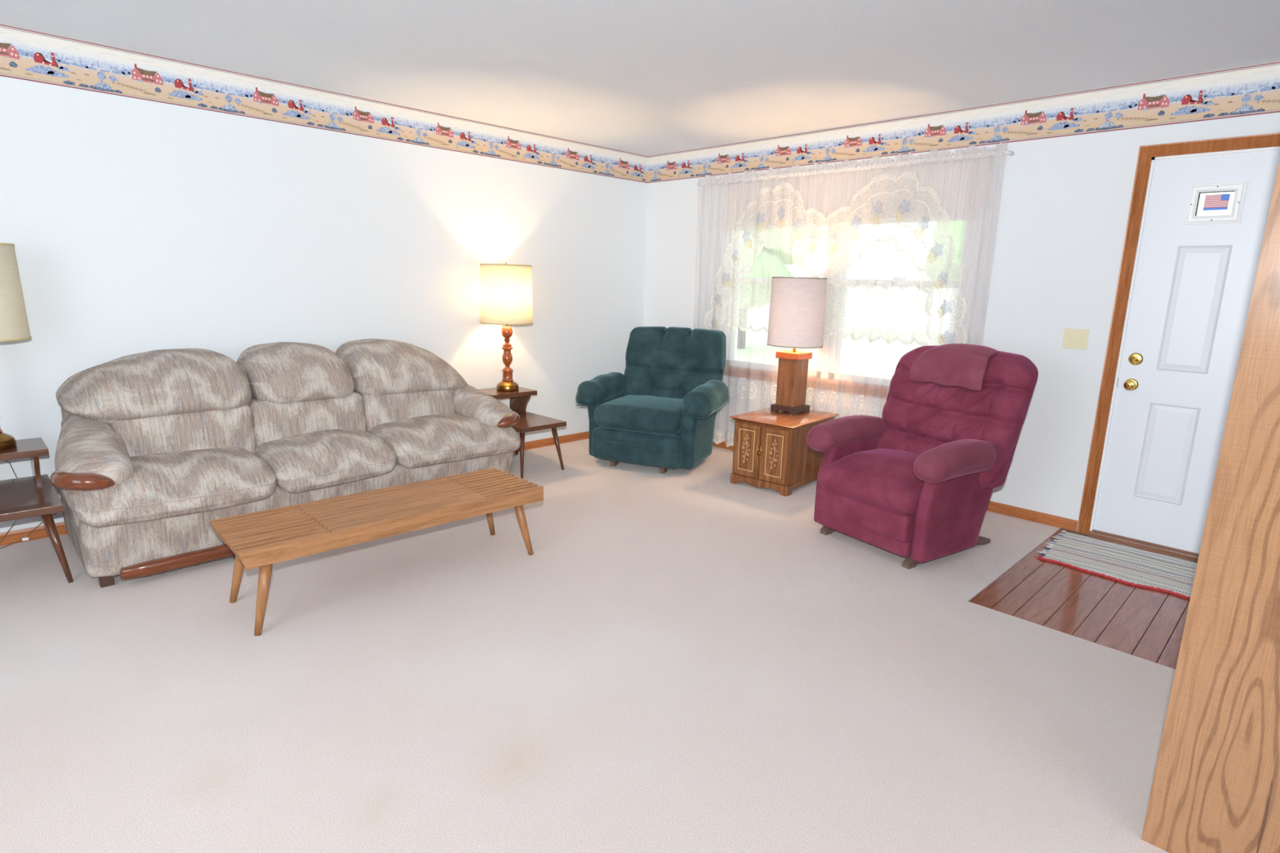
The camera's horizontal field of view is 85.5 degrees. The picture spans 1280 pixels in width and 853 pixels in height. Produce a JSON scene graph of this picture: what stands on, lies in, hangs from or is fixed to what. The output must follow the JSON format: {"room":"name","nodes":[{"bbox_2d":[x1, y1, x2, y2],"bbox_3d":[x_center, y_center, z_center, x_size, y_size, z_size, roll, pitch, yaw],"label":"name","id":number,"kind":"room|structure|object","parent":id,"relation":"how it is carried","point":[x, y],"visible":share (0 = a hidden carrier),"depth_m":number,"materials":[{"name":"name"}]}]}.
{"room":"living room","nodes":[
{"label":"living room","id":0,"kind":"room"},
{"bbox_2d":[0,23,648,533],"bbox_3d":[-2.053,-0.815,4.348,6.020,2.440,0.123,-10,17,-44],"label":"wall","id":1,"kind":"structure","parent":0,"point":[148,202],"depth_m":4.07,"materials":[{"name":"white paint"}]},
{"bbox_2d":[0,431,589,546],"bbox_3d":[-2.085,0.366,4.501,5.888,0.064,0.011,-10,17,-44],"label":"baseboard","id":2,"kind":"structure","parent":1,"relation":"attached to","point":[40,532],"depth_m":3.59,"materials":[{"name":"brown wood"}]},
{"bbox_2d":[0,438,1196,852],"bbox_3d":[-0.012,0.919,2.571,6.020,0.120,6.020,-10,17,-44],"label":"floor","id":3,"kind":"structure","parent":0,"point":[680,660],"depth_m":2.35,"materials":[{"name":"carpet"}]},
{"bbox_2d":[0,460,17,543],"bbox_3d":[-3.186,0.357,3.340,0.052,0.500,0.327,10,15,36],"label":"power cord","id":4,"kind":"object","parent":3,"relation":"on","point":[5,460],"visible":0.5,"depth_m":3.42,"materials":[{"name":"brown plastic"}]},
{"bbox_2d":[0,512,57,548],"bbox_3d":[-3.098,0.511,3.442,0.053,0.160,0.454,11,15,38],"label":"extension cord","id":5,"kind":"object","parent":3,"relation":"on","point":[24,539],"visible":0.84,"depth_m":3.48,"materials":[{"name":"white plastic"}]},
{"bbox_2d":[0,437,73,582],"bbox_3d":[-2.854,0.398,3.092,0.390,0.546,0.650,-10,17,-44],"label":"table","id":6,"kind":"object","parent":3,"relation":"on","point":[35,495],"visible":1,"depth_m":3.08,"materials":[{"name":"brown wood"}]},
{"bbox_2d":[0,242,31,450],"bbox_3d":[-2.945,-0.354,3.068,0.383,0.930,0.383,-10,17,-44],"label":"table lamp","id":7,"kind":"object","parent":6,"relation":"on","point":[14,324],"visible":1,"depth_m":3.04,"materials":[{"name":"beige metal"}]},
{"bbox_2d":[0,437,48,461],"bbox_3d":[-2.971,0.118,3.161,0.390,0.032,0.300,-10,17,-44],"label":"shelf","id":8,"kind":"object","parent":6,"relation":"attached to","point":[35,447],"depth_m":3.17,"materials":[{"name":"laminate"}]},
{"bbox_2d":[0,474,64,522],"bbox_3d":[-2.844,0.327,3.068,0.390,0.032,0.625,-10,17,-44],"label":"shelf","id":9,"kind":"object","parent":6,"relation":"attached to","point":[20,498],"depth_m":3.05,"materials":[{"name":"laminate"}]},
{"bbox_2d":[49,338,519,587],"bbox_3d":[-1.823,0.047,3.850,2.293,0.969,0.978,-10,17,-44],"label":"sofa","id":10,"kind":"object","parent":3,"relation":"on","point":[154,446],"visible":0.96,"depth_m":3.44,"materials":[{"name":"beige fabric"}]},
{"bbox_2d":[55,348,252,424],"bbox_3d":[-2.427,-0.204,3.485,0.770,0.327,0.551,-10,17,-44],"label":"pillow","id":11,"kind":"object","parent":10,"relation":"on","point":[175,386],"depth_m":3.35,"materials":[{"name":"beige fabric"}]},
{"bbox_2d":[60,447,276,527],"bbox_3d":[-2.221,0.252,3.274,0.784,0.236,0.667,-10,17,-44],"label":"seat cushion","id":12,"kind":"object","parent":10,"relation":"on","point":[162,486],"depth_m":3.08,"materials":[{"name":"beige fabric"}]},
{"bbox_2d":[110,404,256,457],"bbox_3d":[-2.322,0.038,3.513,0.593,0.300,0.388,-10,17,-44],"label":"lumbar cushion","id":13,"kind":"object","parent":10,"relation":"on","point":[144,433],"depth_m":3.37,"materials":[{"name":"beige fabric"}]},
{"bbox_2d":[235,342,354,404],"bbox_3d":[-1.958,-0.295,3.941,0.534,0.344,0.551,-10,17,-44],"label":"pillow","id":14,"kind":"object","parent":10,"relation":"on","point":[277,372],"depth_m":3.78,"materials":[{"name":"beige fabric"}]},
{"bbox_2d":[248,391,366,446],"bbox_3d":[-1.905,-0.036,3.919,0.598,0.300,0.388,-10,17,-44],"label":"lumbar cushion","id":15,"kind":"object","parent":10,"relation":"on","point":[271,419],"depth_m":3.74,"materials":[{"name":"beige fabric"}]},
{"bbox_2d":[253,427,395,493],"bbox_3d":[-1.732,0.155,3.748,0.624,0.237,0.667,-10,17,-44],"label":"seat cushion","id":16,"kind":"object","parent":10,"relation":"on","point":[308,460],"depth_m":3.57,"materials":[{"name":"beige fabric"}]},
{"bbox_2d":[334,338,467,395],"bbox_3d":[-1.490,-0.371,4.399,0.772,0.358,0.551,-10,17,-44],"label":"pillow","id":17,"kind":"object","parent":10,"relation":"on","point":[376,366],"depth_m":4.18,"materials":[{"name":"beige fabric"}]},
{"bbox_2d":[359,389,455,431],"bbox_3d":[-1.487,-0.111,4.326,0.593,0.300,0.388,-10,17,-44],"label":"lumbar cushion","id":18,"kind":"object","parent":10,"relation":"on","point":[380,407],"depth_m":4.13,"materials":[{"name":"beige fabric"}]},
{"bbox_2d":[367,413,519,468],"bbox_3d":[-1.227,0.054,4.237,0.828,0.236,0.667,-10,17,-44],"label":"seat cushion","id":19,"kind":"object","parent":10,"relation":"on","point":[415,440],"depth_m":4.03,"materials":[{"name":"beige fabric"}]},
{"bbox_2d":[208,467,543,635],"bbox_3d":[-1.130,0.519,3.176,1.350,0.364,0.450,-9,16,-42],"label":"coffee table","id":20,"kind":"object","parent":3,"relation":"on","point":[264,539],"visible":1,"depth_m":2.97,"materials":[{"name":"brown wood"}]},
{"bbox_2d":[479,386,566,478],"bbox_3d":[-0.901,0.025,5.107,0.390,0.546,0.650,-10,17,-44],"label":"table","id":21,"kind":"object","parent":3,"relation":"on","point":[518,400],"visible":0.56,"depth_m":5.03,"materials":[{"name":"laminate"}]},
{"bbox_2d":[480,262,533,391],"bbox_3d":[-0.978,-0.727,5.088,0.383,0.930,0.383,-10,17,-44],"label":"table lamp","id":22,"kind":"object","parent":21,"relation":"on","point":[505,290],"visible":1,"depth_m":4.90,"materials":[{"name":"beige fabric"}]},
{"bbox_2d":[479,386,537,399],"bbox_3d":[-1.017,-0.255,5.175,0.390,0.032,0.300,-10,17,-44],"label":"shelf","id":23,"kind":"object","parent":21,"relation":"attached to","point":[522,392],"depth_m":5.10,"materials":[{"name":"laminate"}]},
{"bbox_2d":[511,409,566,432],"bbox_3d":[-0.890,-0.046,5.082,0.390,0.032,0.625,-10,17,-44],"label":"shelf","id":24,"kind":"object","parent":21,"relation":"attached to","point":[528,421],"depth_m":4.96,"materials":[{"name":"laminate"}]},
{"bbox_2d":[575,326,729,473],"bbox_3d":[0.135,-0.242,5.356,1.075,1.015,0.912,7,13,23],"label":"recliner","id":25,"kind":"object","parent":3,"relation":"on","point":[661,412],"visible":1,"depth_m":5.19,"materials":[{"name":"teal fabric"}]},
{"bbox_2d":[594,395,683,435],"bbox_3d":[0.082,-0.100,5.269,0.680,0.210,0.660,7,13,23],"label":"seat cushion","id":26,"kind":"object","parent":25,"relation":"on","point":[614,415],"depth_m":5.03,"materials":[{"name":"teal fabric"}]},
{"bbox_2d":[728,407,839,496],"bbox_3d":[1.008,0.154,4.893,0.490,0.475,0.682,11,15,40],"label":"end table","id":27,"kind":"object","parent":3,"relation":"on","point":[771,450],"visible":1,"depth_m":4.67,"materials":[{"name":"brown wood"}]},
{"bbox_2d":[742,434,749,463],"bbox_3d":[0.723,0.158,4.726,0.068,0.223,0.010,11,15,40],"label":"flower","id":28,"kind":"object","parent":27,"relation":"on","point":[745,437],"depth_m":4.73,"materials":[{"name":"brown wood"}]},
{"bbox_2d":[768,440,777,470],"bbox_3d":[0.885,0.191,4.589,0.068,0.223,0.010,11,15,40],"label":"flower","id":29,"kind":"object","parent":27,"relation":"on","point":[773,444],"depth_m":4.59,"materials":[{"name":"beige wood"}]},
{"bbox_2d":[766,276,827,415],"bbox_3d":[1.092,-0.569,4.889,0.386,0.945,0.386,-10,17,-44],"label":"table lamp","id":30,"kind":"object","parent":27,"relation":"on","point":[797,304],"visible":1,"depth_m":4.72,"materials":[{"name":"white fabric"}]},
{"bbox_2d":[806,343,1038,568],"bbox_3d":[1.490,0.098,3.760,0.872,1.074,0.859,-6,14,-33],"label":"recliner","id":31,"kind":"object","parent":3,"relation":"on","point":[916,482],"visible":1,"depth_m":3.59,"materials":[{"name":"red fabric"}]},
{"bbox_2d":[817,448,924,515],"bbox_3d":[1.398,0.278,3.752,0.678,0.245,0.600,-6,14,-33],"label":"seat cushion","id":32,"kind":"object","parent":31,"relation":"on","point":[862,481],"depth_m":3.61,"materials":[{"name":"red fabric"}]},
{"bbox_2d":[1034,530,1197,599],"bbox_3d":[2.664,0.741,3.455,0.612,0.018,1.163,-10,17,-44],"label":"rag rug","id":33,"kind":"object","parent":3,"relation":"on","point":[1126,564],"visible":0.7,"depth_m":3.59,"materials":[{"name":"grey fabric"}]},
{"bbox_2d":[1141,159,1279,852],"bbox_3d":[1.718,-0.038,1.161,0.045,2.420,1.100,-10,17,-44],"label":"divider panel","id":34,"kind":"object","parent":3,"relation":"on","point":[1215,788],"visible":1,"depth_m":1.59,"materials":[{"name":"brown wood"}]},
{"bbox_2d":[0,0,1279,155],"bbox_3d":[0.052,-1.575,2.047,6.020,0.100,6.020,-10,17,-44],"label":"ceiling","id":35,"kind":"structure","parent":0,"point":[647,77],"depth_m":3.26,"materials":[{"name":"white paint"}]},
{"bbox_2d":[644,61,1279,528],"bbox_3d":[2.157,-0.698,4.308,0.123,2.440,5.900,-10,17,-44],"label":"wall","id":36,"kind":"structure","parent":0,"point":[1067,186],"depth_m":4.03,"materials":[{"name":"white paint"}]},
{"bbox_2d":[719,219,982,398],"bbox_3d":[1.395,-1.017,4.997,0.170,1.502,2.034,-10,17,-44],"label":"window","id":37,"kind":"structure","parent":36,"relation":"in","point":[857,378],"depth_m":5.05,"materials":[{"name":"white plastic"}]},
{"bbox_2d":[693,142,1014,447],"bbox_3d":[1.280,-0.771,5.028,0.111,2.181,2.379,-10,17,-44],"label":"lace curtains","id":38,"kind":"object","parent":36,"relation":"hanging from","point":[931,224],"visible":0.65,"depth_m":4.75,"materials":[{"name":"white fabric"}]},
{"bbox_2d":[711,316,715,328],"bbox_3d":[0.601,-0.851,5.668,0.009,0.102,0.084,-3,13,-19],"label":"flower","id":39,"kind":"object","parent":38,"relation":"on","point":[713,318],"depth_m":5.67,"materials":[{"name":"blue fabric"}]},
{"bbox_2d":[713,320,717,329],"bbox_3d":[0.609,-0.830,5.653,0.014,0.085,0.069,-4,13,-26],"label":"flower","id":40,"kind":"object","parent":38,"relation":"on","point":[715,322],"depth_m":5.64,"materials":[{"name":"yellow fabric"}]},
{"bbox_2d":[714,293,720,305],"bbox_3d":[0.626,-1.028,5.592,0.010,0.102,0.079,-8,15,-37],"label":"flower","id":41,"kind":"object","parent":38,"relation":"on","point":[717,296],"depth_m":5.59,"materials":[{"name":"blue fabric"}]},
{"bbox_2d":[715,298,722,307],"bbox_3d":[0.638,-1.000,5.584,0.065,0.085,0.005,12,16,42],"label":"flower","id":42,"kind":"object","parent":38,"relation":"on","point":[718,301],"depth_m":5.59,"materials":[{"name":"yellow fabric"}]},
{"bbox_2d":[720,271,730,284],"bbox_3d":[0.680,-1.186,5.519,0.081,0.102,0.015,8,14,30],"label":"flower","id":43,"kind":"object","parent":38,"relation":"on","point":[725,275],"depth_m":5.52,"materials":[{"name":"blue fabric"}]},
{"bbox_2d":[724,276,731,287],"bbox_3d":[0.692,-1.153,5.518,0.071,0.085,0.007,5,12,18],"label":"flower","id":44,"kind":"object","parent":38,"relation":"on","point":[727,282],"depth_m":5.52,"materials":[{"name":"yellow fabric"}]},
{"bbox_2d":[731,248,737,262],"bbox_3d":[0.741,-1.342,5.431,0.011,0.102,0.080,-5,13,-27],"label":"flower","id":45,"kind":"object","parent":38,"relation":"on","point":[734,251],"depth_m":5.42,"materials":[{"name":"blue fabric"}]},
{"bbox_2d":[733,255,739,266],"bbox_3d":[0.749,-1.296,5.422,0.013,0.085,0.066,-7,15,-36],"label":"flower","id":46,"kind":"object","parent":38,"relation":"on","point":[735,261],"depth_m":5.41,"materials":[{"name":"yellow fabric"}]},
{"bbox_2d":[742,230,751,243],"bbox_3d":[0.815,-1.463,5.328,0.079,0.102,0.014,12,16,40],"label":"flower","id":47,"kind":"object","parent":38,"relation":"on","point":[746,237],"depth_m":5.32,"materials":[{"name":"blue fabric"}]},
{"bbox_2d":[743,238,752,248],"bbox_3d":[0.831,-1.406,5.324,0.068,0.085,0.008,7,13,23],"label":"flower","id":48,"kind":"object","parent":38,"relation":"on","point":[748,242],"depth_m":5.33,"materials":[{"name":"yellow fabric"}]},
{"bbox_2d":[755,211,764,225],"bbox_3d":[0.903,-1.567,5.212,0.079,0.102,0.018,11,15,39],"label":"flower","id":49,"kind":"object","parent":38,"relation":"on","point":[760,217],"depth_m":5.21,"materials":[{"name":"blue fabric"}]},
{"bbox_2d":[757,222,766,232],"bbox_3d":[0.916,-1.505,5.213,0.069,0.085,0.011,7,13,26],"label":"flower","id":50,"kind":"object","parent":38,"relation":"on","point":[762,228],"depth_m":5.21,"materials":[{"name":"yellow fabric"}]},
{"bbox_2d":[777,205,785,219],"bbox_3d":[1.036,-1.571,5.084,0.011,0.102,0.079,-6,14,-33],"label":"flower","id":51,"kind":"object","parent":38,"relation":"on","point":[781,209],"depth_m":5.09,"materials":[{"name":"purple fabric"}]},
{"bbox_2d":[778,217,784,228],"bbox_3d":[1.040,-1.498,5.090,0.008,0.085,0.066,-5,14,-29],"label":"flower","id":52,"kind":"object","parent":38,"relation":"on","point":[781,225],"depth_m":5.09,"materials":[{"name":"yellow fabric"}]},
{"bbox_2d":[792,229,801,240],"bbox_3d":[1.134,-1.386,5.009,0.068,0.085,0.012,7,13,25],"label":"flower","id":53,"kind":"object","parent":38,"relation":"on","point":[797,233],"depth_m":5.01,"materials":[{"name":"yellow fabric"}]},
{"bbox_2d":[792,217,803,230],"bbox_3d":[1.135,-1.462,4.995,0.079,0.102,0.017,10,14,34],"label":"flower","id":54,"kind":"object","parent":38,"relation":"on","point":[797,222],"depth_m":4.99,"materials":[{"name":"pink fabric"}]},
{"bbox_2d":[808,243,815,254],"bbox_3d":[1.225,-1.269,4.940,0.009,0.085,0.066,-7,15,-35],"label":"flower","id":55,"kind":"object","parent":38,"relation":"on","point":[811,246],"depth_m":4.94,"materials":[{"name":"yellow fabric"}]},
{"bbox_2d":[830,244,838,254],"bbox_3d":[1.353,-1.238,4.824,0.010,0.085,0.065,-10,17,-44],"label":"flower","id":56,"kind":"object","parent":38,"relation":"on","point":[834,248],"depth_m":4.83,"materials":[{"name":"yellow fabric"}]},
{"bbox_2d":[830,231,839,245],"bbox_3d":[1.356,-1.305,4.806,0.013,0.102,0.078,-10,17,-44],"label":"flower","id":57,"kind":"object","parent":38,"relation":"on","point":[835,239],"depth_m":4.81,"materials":[{"name":"pink fabric"}]},
{"bbox_2d":[849,228,859,241],"bbox_3d":[1.457,-1.300,4.703,0.068,0.085,0.007,7,13,24],"label":"flower","id":58,"kind":"object","parent":38,"relation":"on","point":[854,233],"depth_m":4.70,"materials":[{"name":"white fabric"}]},
{"bbox_2d":[850,215,862,231],"bbox_3d":[1.463,-1.378,4.683,0.080,0.102,0.012,8,14,30],"label":"flower","id":59,"kind":"object","parent":38,"relation":"on","point":[855,220],"depth_m":4.69,"materials":[{"name":"purple fabric"}]},
{"bbox_2d":[869,213,879,226],"bbox_3d":[1.556,-1.371,4.591,0.066,0.085,0.015,10,14,34],"label":"flower","id":60,"kind":"object","parent":38,"relation":"on","point":[874,218],"depth_m":4.60,"materials":[{"name":"yellow fabric"}]},
{"bbox_2d":[872,200,883,215],"bbox_3d":[1.570,-1.442,4.564,0.018,0.102,0.078,-9,16,-41],"label":"flower","id":61,"kind":"object","parent":38,"relation":"on","point":[878,211],"depth_m":4.57,"materials":[{"name":"purple fabric"}]},
{"bbox_2d":[895,209,904,222],"bbox_3d":[1.672,-1.356,4.464,0.013,0.085,0.066,-7,14,-34],"label":"flower","id":62,"kind":"object","parent":38,"relation":"on","point":[900,214],"depth_m":4.46,"materials":[{"name":"yellow fabric"}]},
{"bbox_2d":[898,198,911,214],"bbox_3d":[1.694,-1.411,4.437,0.078,0.102,0.011,10,15,36],"label":"flower","id":63,"kind":"object","parent":38,"relation":"on","point":[904,204],"depth_m":4.43,"materials":[{"name":"blue fabric"}]},
{"bbox_2d":[913,226,924,238],"bbox_3d":[1.772,-1.234,4.397,0.066,0.085,0.015,11,15,38],"label":"flower","id":64,"kind":"object","parent":38,"relation":"on","point":[918,232],"depth_m":4.40,"materials":[{"name":"yellow fabric"}]},
{"bbox_2d":[918,215,929,230],"bbox_3d":[1.791,-1.279,4.363,0.018,0.102,0.079,-6,14,-32],"label":"flower","id":65,"kind":"object","parent":38,"relation":"on","point":[924,221],"depth_m":4.37,"materials":[{"name":"blue fabric"}]},
{"bbox_2d":[925,251,937,263],"bbox_3d":[1.837,-1.069,4.356,0.068,0.085,0.014,8,14,29],"label":"flower","id":66,"kind":"object","parent":38,"relation":"on","point":[931,255],"depth_m":4.36,"materials":[{"name":"yellow fabric"}]},
{"bbox_2d":[929,242,942,257],"bbox_3d":[1.856,-1.104,4.331,0.015,0.102,0.078,-10,17,-44],"label":"flower","id":67,"kind":"object","parent":38,"relation":"on","point":[935,251],"depth_m":4.34,"materials":[{"name":"blue fabric"}]},
{"bbox_2d":[933,277,943,290],"bbox_3d":[1.876,-0.899,4.353,0.065,0.085,0.007,12,16,42],"label":"flower","id":68,"kind":"object","parent":38,"relation":"on","point":[937,282],"depth_m":4.35,"materials":[{"name":"yellow fabric"}]},
{"bbox_2d":[936,304,945,317],"bbox_3d":[1.893,-0.724,4.354,0.009,0.085,0.071,-3,13,-20],"label":"flower","id":69,"kind":"object","parent":38,"relation":"on","point":[940,308],"depth_m":4.36,"materials":[{"name":"yellow fabric"}]},
{"bbox_2d":[937,334,947,345],"bbox_3d":[1.902,-0.540,4.367,0.019,0.085,0.066,-8,15,-37],"label":"flower","id":70,"kind":"object","parent":38,"relation":"on","point":[942,339],"depth_m":4.36,"materials":[{"name":"yellow fabric"}]},
{"bbox_2d":[937,270,947,284],"bbox_3d":[1.891,-0.926,4.324,0.014,0.102,0.082,-5,13,-28],"label":"flower","id":71,"kind":"object","parent":38,"relation":"on","point":[942,277],"depth_m":4.33,"materials":[{"name":"blue fabric"}]},
{"bbox_2d":[940,299,952,315],"bbox_3d":[1.907,-0.745,4.328,0.023,0.102,0.079,-8,15,-38],"label":"flower","id":72,"kind":"object","parent":38,"relation":"on","point":[945,308],"depth_m":4.32,"materials":[{"name":"blue fabric"}]},
{"bbox_2d":[941,330,955,344],"bbox_3d":[1.929,-0.554,4.346,0.083,0.102,0.012,6,13,22],"label":"flower","id":73,"kind":"object","parent":38,"relation":"on","point":[947,336],"depth_m":4.34,"materials":[{"name":"white fabric"}]},
{"bbox_2d":[723,158,990,230],"bbox_3d":[1.371,-1.586,4.838,0.020,0.350,2.000,-10,17,-44],"label":"valance","id":74,"kind":"object","parent":36,"relation":"attached to","point":[843,183],"visible":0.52,"depth_m":4.76,"materials":[{"name":"white fabric"}]},
{"bbox_2d":[712,441,1077,531],"bbox_3d":[1.283,0.287,5.291,0.011,0.064,3.608,-10,17,-44],"label":"baseboard","id":75,"kind":"structure","parent":36,"relation":"attached to","point":[998,508],"depth_m":4.21,"materials":[{"name":"brown wood"}]},
{"bbox_2d":[1062,328,1089,349],"bbox_3d":[2.470,-0.497,3.928,0.014,0.112,0.122,-10,17,-44],"label":"light switch","id":76,"kind":"object","parent":36,"relation":"attached to","point":[1077,339],"visible":1,"depth_m":3.93,"materials":[{"name":"beige plastic"}]},
{"bbox_2d":[1076,132,1279,562],"bbox_3d":[2.978,-0.339,3.499,0.168,2.132,1.040,-10,17,-44],"label":"door","id":77,"kind":"structure","parent":36,"relation":"in","point":[1186,280],"depth_m":3.63,"materials":[{"name":"white paint"}]},
{"bbox_2d":[1202,193,1230,210],"bbox_3d":[2.873,-1.118,3.450,0.001,0.075,0.096,-10,17,-44],"label":"flag sticker","id":78,"kind":"object","parent":77,"relation":"attached to","point":[1217,202],"visible":1,"depth_m":3.45,"materials":[{"name":"multicoloured paper"}]},
{"label":"outside","id":79,"kind":"structure","parent":0,"visible":0},
{"bbox_2d":[736,328,938,378],"bbox_3d":[10.041,-0.949,15.083,25.700,0.100,26.000,-10,17,-44],"label":"ground","id":80,"kind":"structure","parent":79,"point":[857,366],"depth_m":19.14,"materials":[{"name":"green plant"}]},
{"bbox_2d":[737,226,821,348],"bbox_3d":[2.810,-5.020,19.926,3.651,5.537,3.999,-6,14,-31],"label":"tree","id":81,"kind":"object","parent":80,"relation":"on","point":[775,255],"visible":0.03,"depth_m":18.87,"materials":[{"name":"green plant"}]},
{"bbox_2d":[923,220,965,279],"bbox_3d":[8.249,-4.171,16.158,4.018,5.697,4.127,-10,17,-44],"label":"tree","id":82,"kind":"object","parent":80,"relation":"on","point":[955,221],"visible":0.02,"depth_m":15.18,"materials":[{"name":"green plant"}]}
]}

